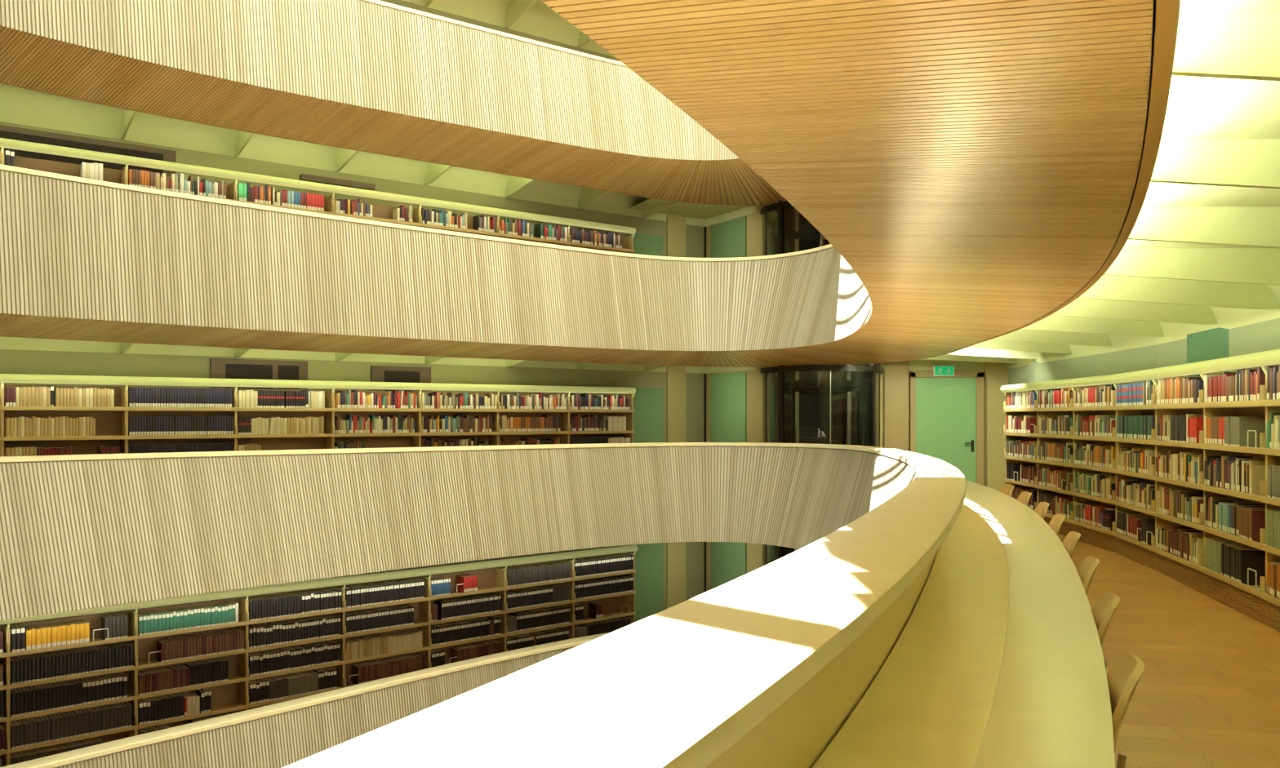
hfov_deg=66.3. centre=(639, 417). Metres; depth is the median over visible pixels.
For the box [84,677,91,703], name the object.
book
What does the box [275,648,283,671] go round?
book
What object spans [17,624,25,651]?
book
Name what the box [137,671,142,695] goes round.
book
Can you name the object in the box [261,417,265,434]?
book
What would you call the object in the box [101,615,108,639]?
book
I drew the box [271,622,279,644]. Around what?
book
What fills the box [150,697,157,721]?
book
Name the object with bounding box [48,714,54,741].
book
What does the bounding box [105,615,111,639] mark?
book
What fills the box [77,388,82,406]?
book
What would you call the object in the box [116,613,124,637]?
book
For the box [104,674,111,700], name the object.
book
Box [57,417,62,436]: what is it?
book
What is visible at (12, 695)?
book
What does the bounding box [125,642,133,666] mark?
book
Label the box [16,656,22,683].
book
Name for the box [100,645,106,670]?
book
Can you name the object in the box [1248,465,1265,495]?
book
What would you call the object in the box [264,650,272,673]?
book
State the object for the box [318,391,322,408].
book
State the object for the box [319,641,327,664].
book
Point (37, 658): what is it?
book
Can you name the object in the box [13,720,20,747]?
book
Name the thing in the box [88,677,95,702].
book
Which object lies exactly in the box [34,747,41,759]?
book
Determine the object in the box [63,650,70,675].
book
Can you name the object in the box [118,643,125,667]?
book
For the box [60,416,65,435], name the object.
book
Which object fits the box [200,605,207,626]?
book
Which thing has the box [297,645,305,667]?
book
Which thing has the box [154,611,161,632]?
book
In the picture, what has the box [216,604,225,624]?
book
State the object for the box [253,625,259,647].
book
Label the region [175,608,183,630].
book
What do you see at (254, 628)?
book
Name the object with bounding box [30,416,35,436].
book
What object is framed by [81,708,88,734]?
book
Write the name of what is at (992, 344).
ceiling beam
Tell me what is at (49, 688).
book
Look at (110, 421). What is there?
bookcase
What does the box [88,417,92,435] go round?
book
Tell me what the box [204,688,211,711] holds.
book
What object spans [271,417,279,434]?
book
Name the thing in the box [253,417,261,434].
book
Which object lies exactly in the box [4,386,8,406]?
book
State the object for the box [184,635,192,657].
book
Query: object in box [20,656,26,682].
book
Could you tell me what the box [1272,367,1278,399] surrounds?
book
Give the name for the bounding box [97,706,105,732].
book
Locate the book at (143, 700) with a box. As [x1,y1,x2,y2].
[140,698,146,724]
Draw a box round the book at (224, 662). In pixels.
[217,657,226,681]
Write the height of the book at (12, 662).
0.271 m
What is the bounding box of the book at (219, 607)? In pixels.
[213,604,221,625]
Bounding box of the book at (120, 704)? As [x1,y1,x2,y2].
[116,702,124,728]
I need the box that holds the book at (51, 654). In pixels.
[48,652,54,678]
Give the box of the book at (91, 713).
[85,707,93,733]
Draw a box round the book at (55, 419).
[52,417,57,436]
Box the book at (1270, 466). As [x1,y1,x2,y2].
[1268,465,1273,497]
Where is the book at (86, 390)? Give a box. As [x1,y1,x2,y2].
[84,388,88,406]
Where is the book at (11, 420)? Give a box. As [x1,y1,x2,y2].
[9,417,13,436]
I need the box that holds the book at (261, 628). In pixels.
[254,624,263,647]
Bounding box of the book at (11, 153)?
[9,151,14,166]
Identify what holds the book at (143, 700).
on the bookcase at (229, 695)
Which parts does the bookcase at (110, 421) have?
panel, shelf, shelf, panel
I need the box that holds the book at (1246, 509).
[1245,508,1248,539]
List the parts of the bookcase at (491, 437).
panel, shelf, shelf, panel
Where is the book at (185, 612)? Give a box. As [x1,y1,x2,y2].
[180,608,187,629]
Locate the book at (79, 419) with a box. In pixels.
[75,417,81,435]
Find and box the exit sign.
[933,365,954,376]
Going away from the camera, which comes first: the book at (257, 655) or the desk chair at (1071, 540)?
the desk chair at (1071, 540)
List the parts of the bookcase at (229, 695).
panel, shelf, shelf, shelf, shelf, panel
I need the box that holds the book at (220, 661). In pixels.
[215,657,222,681]
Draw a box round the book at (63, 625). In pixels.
[57,622,66,645]
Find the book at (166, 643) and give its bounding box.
[160,639,168,661]
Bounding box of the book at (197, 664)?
[191,661,199,685]
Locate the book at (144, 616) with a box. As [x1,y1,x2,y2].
[138,613,146,635]
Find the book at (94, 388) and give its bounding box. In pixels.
[92,387,96,406]
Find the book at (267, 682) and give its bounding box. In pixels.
[262,677,269,701]
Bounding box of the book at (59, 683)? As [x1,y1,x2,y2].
[56,681,62,708]
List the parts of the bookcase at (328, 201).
shelf, panel, panel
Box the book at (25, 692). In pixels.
[21,687,27,714]
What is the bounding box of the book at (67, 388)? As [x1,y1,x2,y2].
[66,387,69,406]
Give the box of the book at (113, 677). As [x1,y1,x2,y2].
[107,673,115,699]
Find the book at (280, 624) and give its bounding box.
[275,621,282,644]
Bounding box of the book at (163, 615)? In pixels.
[157,610,165,632]
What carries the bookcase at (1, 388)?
on the floor
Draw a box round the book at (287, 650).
[281,647,289,670]
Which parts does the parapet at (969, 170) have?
cap rail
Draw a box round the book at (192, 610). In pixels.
[186,607,193,628]
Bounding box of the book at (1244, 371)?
[1244,370,1245,400]
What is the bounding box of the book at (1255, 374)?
[1255,373,1257,399]
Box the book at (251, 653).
[248,652,256,675]
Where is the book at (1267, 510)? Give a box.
[1266,509,1279,545]
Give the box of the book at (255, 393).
[253,391,257,407]
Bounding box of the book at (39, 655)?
[36,653,43,679]
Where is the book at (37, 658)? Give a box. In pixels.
[32,654,39,680]
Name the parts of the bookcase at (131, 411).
panel, shelf, shelf, panel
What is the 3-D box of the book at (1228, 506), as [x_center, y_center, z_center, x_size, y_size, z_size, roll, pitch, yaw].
[4.838,0.832,7.869,0.203,0.248,0.048,0,0,12]
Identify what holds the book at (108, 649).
on the bookcase at (95, 620)
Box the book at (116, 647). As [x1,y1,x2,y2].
[111,644,118,668]
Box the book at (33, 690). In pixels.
[28,685,35,713]
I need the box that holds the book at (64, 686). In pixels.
[60,681,66,707]
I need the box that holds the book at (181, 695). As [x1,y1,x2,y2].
[177,692,183,717]
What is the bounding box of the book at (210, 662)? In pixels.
[204,659,212,683]
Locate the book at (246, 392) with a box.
[241,390,248,407]
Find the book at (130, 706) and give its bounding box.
[124,701,132,726]
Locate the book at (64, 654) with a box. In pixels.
[59,651,66,676]
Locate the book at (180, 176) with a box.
[177,173,183,193]
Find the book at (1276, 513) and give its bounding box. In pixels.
[1275,512,1277,548]
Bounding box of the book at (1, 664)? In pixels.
[0,662,3,685]
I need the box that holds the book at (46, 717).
[43,715,50,742]
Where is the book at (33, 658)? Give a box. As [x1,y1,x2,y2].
[28,654,35,681]
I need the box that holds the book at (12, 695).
[9,689,15,716]
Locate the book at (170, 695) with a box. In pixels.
[166,693,173,719]
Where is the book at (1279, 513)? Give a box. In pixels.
[1279,513,1279,549]
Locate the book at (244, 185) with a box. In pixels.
[242,182,246,201]
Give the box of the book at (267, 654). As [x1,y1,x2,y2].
[262,650,269,673]
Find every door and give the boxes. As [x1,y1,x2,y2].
[628,232,662,256]
[628,387,662,443]
[628,542,662,622]
[710,216,746,257]
[710,372,746,442]
[710,542,746,590]
[909,370,983,485]
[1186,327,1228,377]
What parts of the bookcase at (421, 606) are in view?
panel, shelf, shelf, shelf, shelf, panel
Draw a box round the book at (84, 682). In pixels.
[79,678,86,704]
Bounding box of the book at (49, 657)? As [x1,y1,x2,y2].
[44,653,51,679]
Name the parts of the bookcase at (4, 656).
panel, shelf, shelf, shelf, shelf, panel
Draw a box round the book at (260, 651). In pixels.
[257,650,266,674]
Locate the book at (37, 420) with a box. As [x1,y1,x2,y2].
[35,417,39,436]
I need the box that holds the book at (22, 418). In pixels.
[18,416,24,436]
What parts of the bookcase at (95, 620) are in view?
panel, shelf, shelf, shelf, shelf, panel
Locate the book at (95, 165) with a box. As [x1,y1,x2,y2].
[93,162,97,180]
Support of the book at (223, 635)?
on the bookcase at (229, 695)
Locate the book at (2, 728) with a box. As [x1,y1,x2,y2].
[0,724,4,751]
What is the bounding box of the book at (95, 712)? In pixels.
[89,707,97,733]
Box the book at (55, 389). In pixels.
[53,387,58,406]
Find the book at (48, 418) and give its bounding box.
[45,416,50,436]
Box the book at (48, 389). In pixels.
[46,387,50,406]
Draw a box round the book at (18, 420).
[16,417,20,436]
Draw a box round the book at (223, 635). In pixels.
[217,631,225,653]
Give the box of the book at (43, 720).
[39,715,45,742]
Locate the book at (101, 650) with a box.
[96,645,103,671]
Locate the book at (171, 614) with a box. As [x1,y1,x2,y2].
[165,610,173,631]
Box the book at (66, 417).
[65,416,68,435]
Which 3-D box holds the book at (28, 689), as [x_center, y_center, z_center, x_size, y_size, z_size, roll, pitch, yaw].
[-6.828,3.171,10.929,0.034,0.270,0.203,0,0,-40]
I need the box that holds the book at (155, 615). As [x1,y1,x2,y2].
[151,612,157,633]
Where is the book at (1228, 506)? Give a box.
[1227,505,1232,533]
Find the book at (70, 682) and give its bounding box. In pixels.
[67,680,74,706]
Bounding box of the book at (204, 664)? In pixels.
[198,660,206,684]
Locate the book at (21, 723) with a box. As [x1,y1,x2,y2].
[17,719,23,746]
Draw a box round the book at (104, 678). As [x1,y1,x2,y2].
[99,675,106,701]
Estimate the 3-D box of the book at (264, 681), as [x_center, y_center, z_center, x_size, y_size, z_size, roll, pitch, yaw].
[-4.864,3.514,12.592,0.038,0.285,0.203,0,0,-40]
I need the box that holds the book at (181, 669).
[175,665,183,688]
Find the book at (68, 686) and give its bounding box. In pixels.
[63,681,71,706]
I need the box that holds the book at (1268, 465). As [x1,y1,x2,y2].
[1266,465,1270,497]
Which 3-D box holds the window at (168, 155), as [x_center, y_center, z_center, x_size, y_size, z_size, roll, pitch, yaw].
[-8.023,-2.815,11.248,4.949,1.270,0.060,0,0,-36]
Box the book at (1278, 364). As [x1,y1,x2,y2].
[1278,364,1279,399]
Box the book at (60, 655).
[55,651,62,677]
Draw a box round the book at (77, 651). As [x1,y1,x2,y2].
[74,648,80,674]
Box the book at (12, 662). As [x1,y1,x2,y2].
[9,657,15,684]
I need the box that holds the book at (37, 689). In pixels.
[32,685,39,712]
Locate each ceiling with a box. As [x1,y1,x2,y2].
[0,0,1279,373]
[0,83,757,226]
[402,0,614,57]
[629,198,750,219]
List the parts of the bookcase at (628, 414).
panel, shelf, shelf, panel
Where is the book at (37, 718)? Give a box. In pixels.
[34,716,41,743]
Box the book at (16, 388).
[15,386,18,406]
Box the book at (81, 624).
[75,621,84,643]
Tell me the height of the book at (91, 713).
0.271 m
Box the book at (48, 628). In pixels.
[44,624,50,647]
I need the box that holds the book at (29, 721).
[26,718,32,745]
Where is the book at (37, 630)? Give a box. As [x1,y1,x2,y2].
[34,626,40,648]
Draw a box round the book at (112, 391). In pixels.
[110,389,114,406]
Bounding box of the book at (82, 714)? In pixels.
[78,709,84,735]
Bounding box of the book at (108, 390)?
[106,388,110,406]
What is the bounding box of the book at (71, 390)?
[69,388,73,406]
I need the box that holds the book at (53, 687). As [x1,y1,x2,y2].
[48,683,55,710]
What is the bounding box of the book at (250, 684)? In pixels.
[248,680,253,704]
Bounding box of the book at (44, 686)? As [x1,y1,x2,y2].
[40,684,47,711]
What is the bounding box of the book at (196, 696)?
[191,693,199,714]
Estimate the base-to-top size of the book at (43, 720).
0.266 m
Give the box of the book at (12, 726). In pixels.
[9,721,15,748]
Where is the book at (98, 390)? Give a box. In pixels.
[96,388,100,406]
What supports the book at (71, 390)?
on the bookcase at (110, 421)
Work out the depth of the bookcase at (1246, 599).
7.98 m
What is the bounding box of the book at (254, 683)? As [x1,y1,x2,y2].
[248,680,256,703]
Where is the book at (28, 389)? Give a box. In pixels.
[26,386,31,406]
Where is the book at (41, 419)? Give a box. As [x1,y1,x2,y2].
[40,417,43,436]
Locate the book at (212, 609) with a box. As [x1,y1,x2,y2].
[207,604,214,626]
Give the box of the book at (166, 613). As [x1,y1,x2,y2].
[161,610,168,631]
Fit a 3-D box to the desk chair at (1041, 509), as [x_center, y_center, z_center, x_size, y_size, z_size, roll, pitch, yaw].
[3.001,1.101,7.860,0.523,0.842,0.423,0,0,14]
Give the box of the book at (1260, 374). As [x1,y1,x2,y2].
[1257,366,1265,399]
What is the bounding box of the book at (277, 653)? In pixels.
[271,648,279,671]
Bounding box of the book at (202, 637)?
[197,634,204,655]
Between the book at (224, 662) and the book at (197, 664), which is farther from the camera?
the book at (224, 662)
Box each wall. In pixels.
[0,0,703,625]
[706,205,984,591]
[1008,317,1279,391]
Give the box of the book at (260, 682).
[254,679,262,702]
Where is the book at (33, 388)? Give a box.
[30,386,35,406]
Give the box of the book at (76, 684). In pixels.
[71,680,78,706]
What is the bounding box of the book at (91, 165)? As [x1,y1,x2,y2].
[88,163,93,179]
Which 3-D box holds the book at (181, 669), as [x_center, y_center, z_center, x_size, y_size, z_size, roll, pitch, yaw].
[-5.616,3.179,11.946,0.040,0.254,0.203,0,0,-40]
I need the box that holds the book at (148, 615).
[142,613,150,634]
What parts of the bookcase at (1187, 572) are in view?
panel, shelf, shelf, shelf, shelf, shelf, panel, panel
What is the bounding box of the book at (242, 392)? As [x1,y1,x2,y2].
[241,391,244,407]
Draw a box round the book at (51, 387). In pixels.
[48,385,53,406]
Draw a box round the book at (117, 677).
[111,673,119,699]
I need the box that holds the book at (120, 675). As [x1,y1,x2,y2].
[115,672,122,698]
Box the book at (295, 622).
[290,619,297,641]
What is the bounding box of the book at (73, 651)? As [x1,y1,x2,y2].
[71,648,77,675]
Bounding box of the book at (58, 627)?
[53,623,61,646]
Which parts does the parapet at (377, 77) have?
edge trim, cap rail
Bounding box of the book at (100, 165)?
[97,163,102,181]
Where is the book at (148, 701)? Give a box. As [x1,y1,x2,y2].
[143,697,151,723]
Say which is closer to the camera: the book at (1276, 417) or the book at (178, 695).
the book at (1276, 417)
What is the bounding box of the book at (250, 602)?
[244,598,253,621]
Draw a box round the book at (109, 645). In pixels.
[107,644,114,669]
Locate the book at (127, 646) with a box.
[122,642,129,666]
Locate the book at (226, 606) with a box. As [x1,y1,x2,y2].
[221,604,228,623]
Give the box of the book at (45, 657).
[40,653,47,679]
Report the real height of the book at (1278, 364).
0.286 m
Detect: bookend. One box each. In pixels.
[93,628,108,641]
[148,650,161,663]
[347,674,358,685]
[1146,531,1152,544]
[1247,430,1256,447]
[1247,568,1259,590]
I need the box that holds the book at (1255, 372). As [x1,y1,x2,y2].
[1253,371,1257,400]
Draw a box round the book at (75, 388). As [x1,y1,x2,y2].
[71,386,77,406]
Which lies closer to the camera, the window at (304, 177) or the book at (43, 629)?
the book at (43, 629)
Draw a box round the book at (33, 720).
[30,717,36,744]
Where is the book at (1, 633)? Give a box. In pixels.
[0,630,3,653]
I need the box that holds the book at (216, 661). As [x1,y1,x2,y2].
[210,657,218,682]
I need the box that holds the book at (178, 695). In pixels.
[173,693,180,717]
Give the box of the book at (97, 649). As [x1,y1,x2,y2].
[93,646,99,671]
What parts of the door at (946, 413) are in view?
handle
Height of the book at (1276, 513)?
0.276 m
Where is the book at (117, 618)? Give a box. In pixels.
[111,613,119,638]
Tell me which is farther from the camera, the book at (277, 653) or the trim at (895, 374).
the trim at (895, 374)
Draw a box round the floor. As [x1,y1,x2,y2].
[1057,533,1279,767]
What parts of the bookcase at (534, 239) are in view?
shelf, panel, panel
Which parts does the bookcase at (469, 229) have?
shelf, panel, panel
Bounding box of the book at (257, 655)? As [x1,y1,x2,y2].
[252,652,259,675]
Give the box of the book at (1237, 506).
[1236,505,1262,536]
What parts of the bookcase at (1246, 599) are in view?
panel, shelf, shelf, shelf, shelf, shelf, panel, panel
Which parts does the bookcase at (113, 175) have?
panel, panel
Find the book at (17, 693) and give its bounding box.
[13,688,19,715]
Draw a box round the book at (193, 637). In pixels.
[189,635,195,657]
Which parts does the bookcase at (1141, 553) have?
panel, shelf, shelf, shelf, shelf, shelf, panel, panel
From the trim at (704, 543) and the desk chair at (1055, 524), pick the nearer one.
the desk chair at (1055, 524)
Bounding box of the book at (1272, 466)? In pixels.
[1271,466,1273,497]
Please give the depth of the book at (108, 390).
11.89 m
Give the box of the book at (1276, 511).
[1274,511,1279,547]
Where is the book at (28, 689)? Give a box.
[25,687,31,714]
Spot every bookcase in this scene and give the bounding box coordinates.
[0,149,2,164]
[0,149,126,184]
[0,384,2,456]
[0,384,127,456]
[0,625,8,766]
[4,610,137,765]
[125,167,236,201]
[125,386,236,453]
[131,597,248,735]
[235,182,333,215]
[235,388,333,450]
[240,586,345,710]
[333,195,421,226]
[333,390,421,448]
[336,577,431,687]
[419,208,499,237]
[419,391,499,447]
[420,568,506,667]
[497,217,569,246]
[497,392,569,445]
[497,560,574,651]
[564,553,635,638]
[568,229,634,253]
[568,394,634,444]
[1003,390,1037,511]
[1034,390,1073,536]
[1070,386,1115,552]
[1112,379,1155,569]
[1151,373,1204,593]
[1199,366,1266,623]
[1259,364,1279,631]
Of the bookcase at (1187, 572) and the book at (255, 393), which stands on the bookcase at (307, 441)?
the book at (255, 393)
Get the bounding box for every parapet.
[0,0,786,205]
[0,0,1181,367]
[0,442,966,767]
[0,631,612,767]
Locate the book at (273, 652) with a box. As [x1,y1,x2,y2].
[267,649,275,672]
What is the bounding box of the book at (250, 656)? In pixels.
[248,653,253,676]
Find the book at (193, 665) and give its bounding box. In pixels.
[188,662,195,686]
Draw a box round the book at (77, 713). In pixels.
[73,710,80,736]
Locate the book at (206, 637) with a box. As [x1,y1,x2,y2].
[200,632,208,655]
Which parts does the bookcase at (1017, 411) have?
panel, shelf, shelf, shelf, shelf, panel, panel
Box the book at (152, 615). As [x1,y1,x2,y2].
[146,611,154,634]
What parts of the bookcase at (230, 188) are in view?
panel, shelf, panel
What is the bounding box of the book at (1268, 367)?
[1266,365,1278,399]
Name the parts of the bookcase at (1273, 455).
shelf, shelf, shelf, shelf, shelf, panel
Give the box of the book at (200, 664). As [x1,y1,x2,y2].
[195,661,202,684]
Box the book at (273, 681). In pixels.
[267,677,275,699]
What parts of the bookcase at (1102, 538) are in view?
panel, shelf, shelf, shelf, shelf, shelf, panel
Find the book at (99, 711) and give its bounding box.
[93,706,101,732]
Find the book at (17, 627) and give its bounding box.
[13,624,20,651]
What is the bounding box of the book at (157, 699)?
[154,696,160,721]
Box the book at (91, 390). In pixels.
[88,387,93,406]
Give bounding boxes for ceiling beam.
[120,108,136,139]
[120,342,133,353]
[234,130,254,156]
[234,348,250,357]
[335,147,358,172]
[335,352,352,360]
[424,0,433,6]
[424,162,452,185]
[424,356,444,364]
[505,0,537,28]
[505,175,534,197]
[505,360,524,366]
[577,31,591,47]
[577,186,608,208]
[577,362,599,368]
[643,197,679,217]
[643,364,666,371]
[702,217,717,226]
[702,366,717,373]
[923,354,1017,363]
[948,347,1036,359]
[967,339,1071,353]
[991,328,1111,346]
[1022,315,1164,337]
[1051,297,1217,324]
[1078,275,1279,310]
[1103,248,1279,285]
[1128,206,1279,248]
[1150,138,1279,189]
[1172,13,1279,81]
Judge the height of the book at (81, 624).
0.242 m
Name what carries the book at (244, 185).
on the bookcase at (328, 201)
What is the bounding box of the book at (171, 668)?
[168,666,176,689]
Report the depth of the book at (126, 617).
11.48 m
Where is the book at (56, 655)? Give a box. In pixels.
[52,652,58,677]
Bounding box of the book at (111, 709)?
[105,704,113,730]
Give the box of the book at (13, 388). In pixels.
[12,387,15,406]
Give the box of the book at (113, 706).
[109,704,116,729]
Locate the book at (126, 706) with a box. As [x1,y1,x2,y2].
[120,702,128,727]
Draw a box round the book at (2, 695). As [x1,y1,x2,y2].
[0,691,4,718]
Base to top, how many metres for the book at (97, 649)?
0.270 m
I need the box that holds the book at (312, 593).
[305,590,314,613]
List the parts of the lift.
glass pane, guide rail, car frame, guide rail, glass pane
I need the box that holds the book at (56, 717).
[52,714,59,740]
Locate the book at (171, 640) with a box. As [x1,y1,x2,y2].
[166,637,173,660]
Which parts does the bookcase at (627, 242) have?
shelf, panel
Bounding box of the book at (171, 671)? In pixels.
[165,667,173,689]
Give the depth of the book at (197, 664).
11.99 m
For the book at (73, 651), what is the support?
on the bookcase at (95, 620)
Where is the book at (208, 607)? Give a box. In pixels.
[203,604,210,626]
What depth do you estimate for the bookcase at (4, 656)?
10.73 m
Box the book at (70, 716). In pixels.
[65,711,72,737]
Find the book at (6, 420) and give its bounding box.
[4,417,9,436]
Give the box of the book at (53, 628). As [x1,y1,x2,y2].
[48,624,56,647]
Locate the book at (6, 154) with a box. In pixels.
[4,149,9,165]
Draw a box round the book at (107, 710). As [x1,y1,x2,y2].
[102,705,109,731]
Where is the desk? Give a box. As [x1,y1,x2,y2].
[812,480,1115,767]
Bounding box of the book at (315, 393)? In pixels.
[313,391,318,408]
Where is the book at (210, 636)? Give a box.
[204,632,212,654]
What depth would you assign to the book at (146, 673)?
11.62 m
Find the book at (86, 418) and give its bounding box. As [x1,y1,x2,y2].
[85,417,88,435]
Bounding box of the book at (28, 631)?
[25,626,31,650]
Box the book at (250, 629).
[248,626,252,648]
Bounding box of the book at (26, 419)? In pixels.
[24,417,28,436]
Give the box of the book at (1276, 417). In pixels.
[1273,415,1279,448]
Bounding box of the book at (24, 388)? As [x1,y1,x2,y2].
[21,386,26,406]
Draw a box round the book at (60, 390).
[58,388,62,406]
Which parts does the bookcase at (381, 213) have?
panel, shelf, panel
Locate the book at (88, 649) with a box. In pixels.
[85,647,92,672]
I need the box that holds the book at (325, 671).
[320,667,327,690]
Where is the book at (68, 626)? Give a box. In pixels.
[63,622,70,644]
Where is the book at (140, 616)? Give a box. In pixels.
[137,613,142,635]
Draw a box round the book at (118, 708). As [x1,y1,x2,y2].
[113,703,120,728]
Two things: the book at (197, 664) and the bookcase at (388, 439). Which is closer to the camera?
the book at (197, 664)
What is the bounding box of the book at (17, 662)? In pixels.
[13,657,19,684]
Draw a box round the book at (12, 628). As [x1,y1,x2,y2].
[9,625,15,652]
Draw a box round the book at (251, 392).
[248,390,253,407]
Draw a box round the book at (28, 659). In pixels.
[24,655,31,682]
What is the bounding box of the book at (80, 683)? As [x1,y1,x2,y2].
[75,679,82,705]
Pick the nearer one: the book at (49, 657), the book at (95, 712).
the book at (49, 657)
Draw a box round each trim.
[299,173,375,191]
[666,213,685,257]
[666,365,685,442]
[666,542,685,608]
[703,226,706,257]
[703,373,706,442]
[703,542,706,592]
[884,360,908,451]
[984,362,1008,491]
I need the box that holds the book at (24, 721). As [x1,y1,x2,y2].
[22,719,28,746]
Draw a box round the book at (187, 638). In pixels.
[181,635,189,657]
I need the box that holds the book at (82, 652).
[78,648,84,674]
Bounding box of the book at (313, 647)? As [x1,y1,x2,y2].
[306,643,315,666]
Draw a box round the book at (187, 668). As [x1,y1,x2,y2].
[182,665,189,687]
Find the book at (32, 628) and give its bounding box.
[28,626,35,649]
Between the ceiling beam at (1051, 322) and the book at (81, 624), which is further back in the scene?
the book at (81, 624)
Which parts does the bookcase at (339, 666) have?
panel, shelf, shelf, shelf, shelf, panel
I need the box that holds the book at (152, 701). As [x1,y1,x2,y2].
[146,697,154,722]
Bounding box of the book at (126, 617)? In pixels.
[120,613,128,637]
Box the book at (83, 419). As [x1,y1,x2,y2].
[80,417,85,435]
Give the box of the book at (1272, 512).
[1271,511,1275,547]
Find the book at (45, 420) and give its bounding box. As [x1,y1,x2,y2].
[43,418,47,436]
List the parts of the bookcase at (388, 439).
panel, shelf, shelf, panel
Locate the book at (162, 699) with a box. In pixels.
[156,695,164,720]
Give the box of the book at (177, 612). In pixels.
[172,609,179,630]
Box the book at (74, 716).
[69,711,76,737]
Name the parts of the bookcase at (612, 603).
panel, panel, shelf, shelf, shelf, panel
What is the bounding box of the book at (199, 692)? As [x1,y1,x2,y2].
[195,688,204,713]
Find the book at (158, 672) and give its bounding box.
[153,669,160,692]
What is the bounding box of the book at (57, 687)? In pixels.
[52,682,59,709]
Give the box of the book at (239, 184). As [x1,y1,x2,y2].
[237,182,242,200]
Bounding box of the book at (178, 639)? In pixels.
[173,636,180,659]
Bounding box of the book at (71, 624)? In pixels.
[66,621,75,644]
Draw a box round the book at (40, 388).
[38,386,42,406]
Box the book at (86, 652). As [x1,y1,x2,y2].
[81,648,88,673]
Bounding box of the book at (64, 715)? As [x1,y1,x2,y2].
[61,712,68,738]
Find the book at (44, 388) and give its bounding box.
[42,386,46,406]
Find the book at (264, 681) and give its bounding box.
[259,678,265,702]
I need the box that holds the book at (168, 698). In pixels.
[164,694,170,719]
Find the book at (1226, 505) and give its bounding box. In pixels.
[1225,504,1236,533]
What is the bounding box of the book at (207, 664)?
[201,660,208,684]
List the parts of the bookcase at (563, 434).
panel, shelf, shelf, panel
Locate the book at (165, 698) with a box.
[160,695,167,719]
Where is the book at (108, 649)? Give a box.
[104,644,111,670]
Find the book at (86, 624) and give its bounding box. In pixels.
[80,620,89,642]
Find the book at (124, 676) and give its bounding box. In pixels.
[119,672,127,697]
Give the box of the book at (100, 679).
[95,675,102,702]
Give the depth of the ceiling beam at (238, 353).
12.96 m
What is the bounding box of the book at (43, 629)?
[38,625,46,648]
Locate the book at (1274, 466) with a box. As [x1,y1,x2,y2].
[1273,465,1279,498]
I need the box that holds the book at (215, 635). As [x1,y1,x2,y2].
[210,632,217,653]
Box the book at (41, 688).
[36,684,44,711]
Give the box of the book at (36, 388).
[35,386,38,406]
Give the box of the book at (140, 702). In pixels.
[137,699,142,724]
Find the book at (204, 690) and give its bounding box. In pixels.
[200,688,208,712]
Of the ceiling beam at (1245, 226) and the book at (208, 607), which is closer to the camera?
the ceiling beam at (1245, 226)
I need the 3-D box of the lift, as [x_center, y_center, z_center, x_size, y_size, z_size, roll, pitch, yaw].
[3.080,0.170,16.258,2.090,13.500,1.046,0,0,0]
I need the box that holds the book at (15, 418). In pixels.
[12,417,16,436]
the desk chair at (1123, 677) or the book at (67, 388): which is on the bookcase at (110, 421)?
the book at (67, 388)
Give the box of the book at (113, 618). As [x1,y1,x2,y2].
[109,614,115,639]
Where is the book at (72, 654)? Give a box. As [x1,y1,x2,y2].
[66,649,74,675]
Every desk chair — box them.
[1000,484,1013,496]
[1017,491,1031,506]
[1034,502,1049,519]
[1048,514,1065,536]
[1062,531,1081,559]
[1077,555,1099,594]
[1091,591,1119,669]
[1106,652,1144,767]
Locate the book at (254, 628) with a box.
[248,624,256,648]
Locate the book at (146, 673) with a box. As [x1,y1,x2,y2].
[141,671,148,693]
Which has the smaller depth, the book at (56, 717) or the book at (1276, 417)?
the book at (1276, 417)
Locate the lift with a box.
[760,200,882,565]
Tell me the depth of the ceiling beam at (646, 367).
17.05 m
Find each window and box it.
[0,124,176,176]
[0,130,163,175]
[209,358,307,389]
[225,364,272,389]
[278,365,298,389]
[370,365,431,391]
[384,370,419,391]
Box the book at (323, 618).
[316,615,325,637]
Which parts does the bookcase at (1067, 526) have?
panel, shelf, shelf, shelf, shelf, shelf, panel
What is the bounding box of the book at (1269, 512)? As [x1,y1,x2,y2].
[1268,511,1271,546]
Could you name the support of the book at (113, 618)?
on the bookcase at (95, 620)
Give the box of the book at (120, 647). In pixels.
[115,644,122,668]
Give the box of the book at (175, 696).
[170,693,177,718]
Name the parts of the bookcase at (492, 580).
panel, shelf, shelf, shelf, panel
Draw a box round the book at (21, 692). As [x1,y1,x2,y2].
[17,688,23,715]
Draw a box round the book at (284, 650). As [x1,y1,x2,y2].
[278,647,286,671]
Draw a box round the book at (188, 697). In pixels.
[182,693,191,715]
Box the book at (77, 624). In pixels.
[73,621,79,644]
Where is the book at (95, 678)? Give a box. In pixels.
[91,676,98,702]
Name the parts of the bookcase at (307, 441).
panel, shelf, shelf, panel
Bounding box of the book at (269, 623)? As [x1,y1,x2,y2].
[266,622,275,644]
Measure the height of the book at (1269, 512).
0.275 m
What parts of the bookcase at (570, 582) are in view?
panel, panel, shelf, shelf, shelf, panel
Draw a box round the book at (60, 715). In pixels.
[56,712,63,739]
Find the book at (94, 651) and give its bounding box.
[88,646,96,672]
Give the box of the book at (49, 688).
[44,684,51,710]
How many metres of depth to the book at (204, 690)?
12.07 m
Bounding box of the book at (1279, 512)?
[1277,511,1279,549]
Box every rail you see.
[0,137,635,238]
[0,373,635,397]
[0,544,637,628]
[1000,348,1279,395]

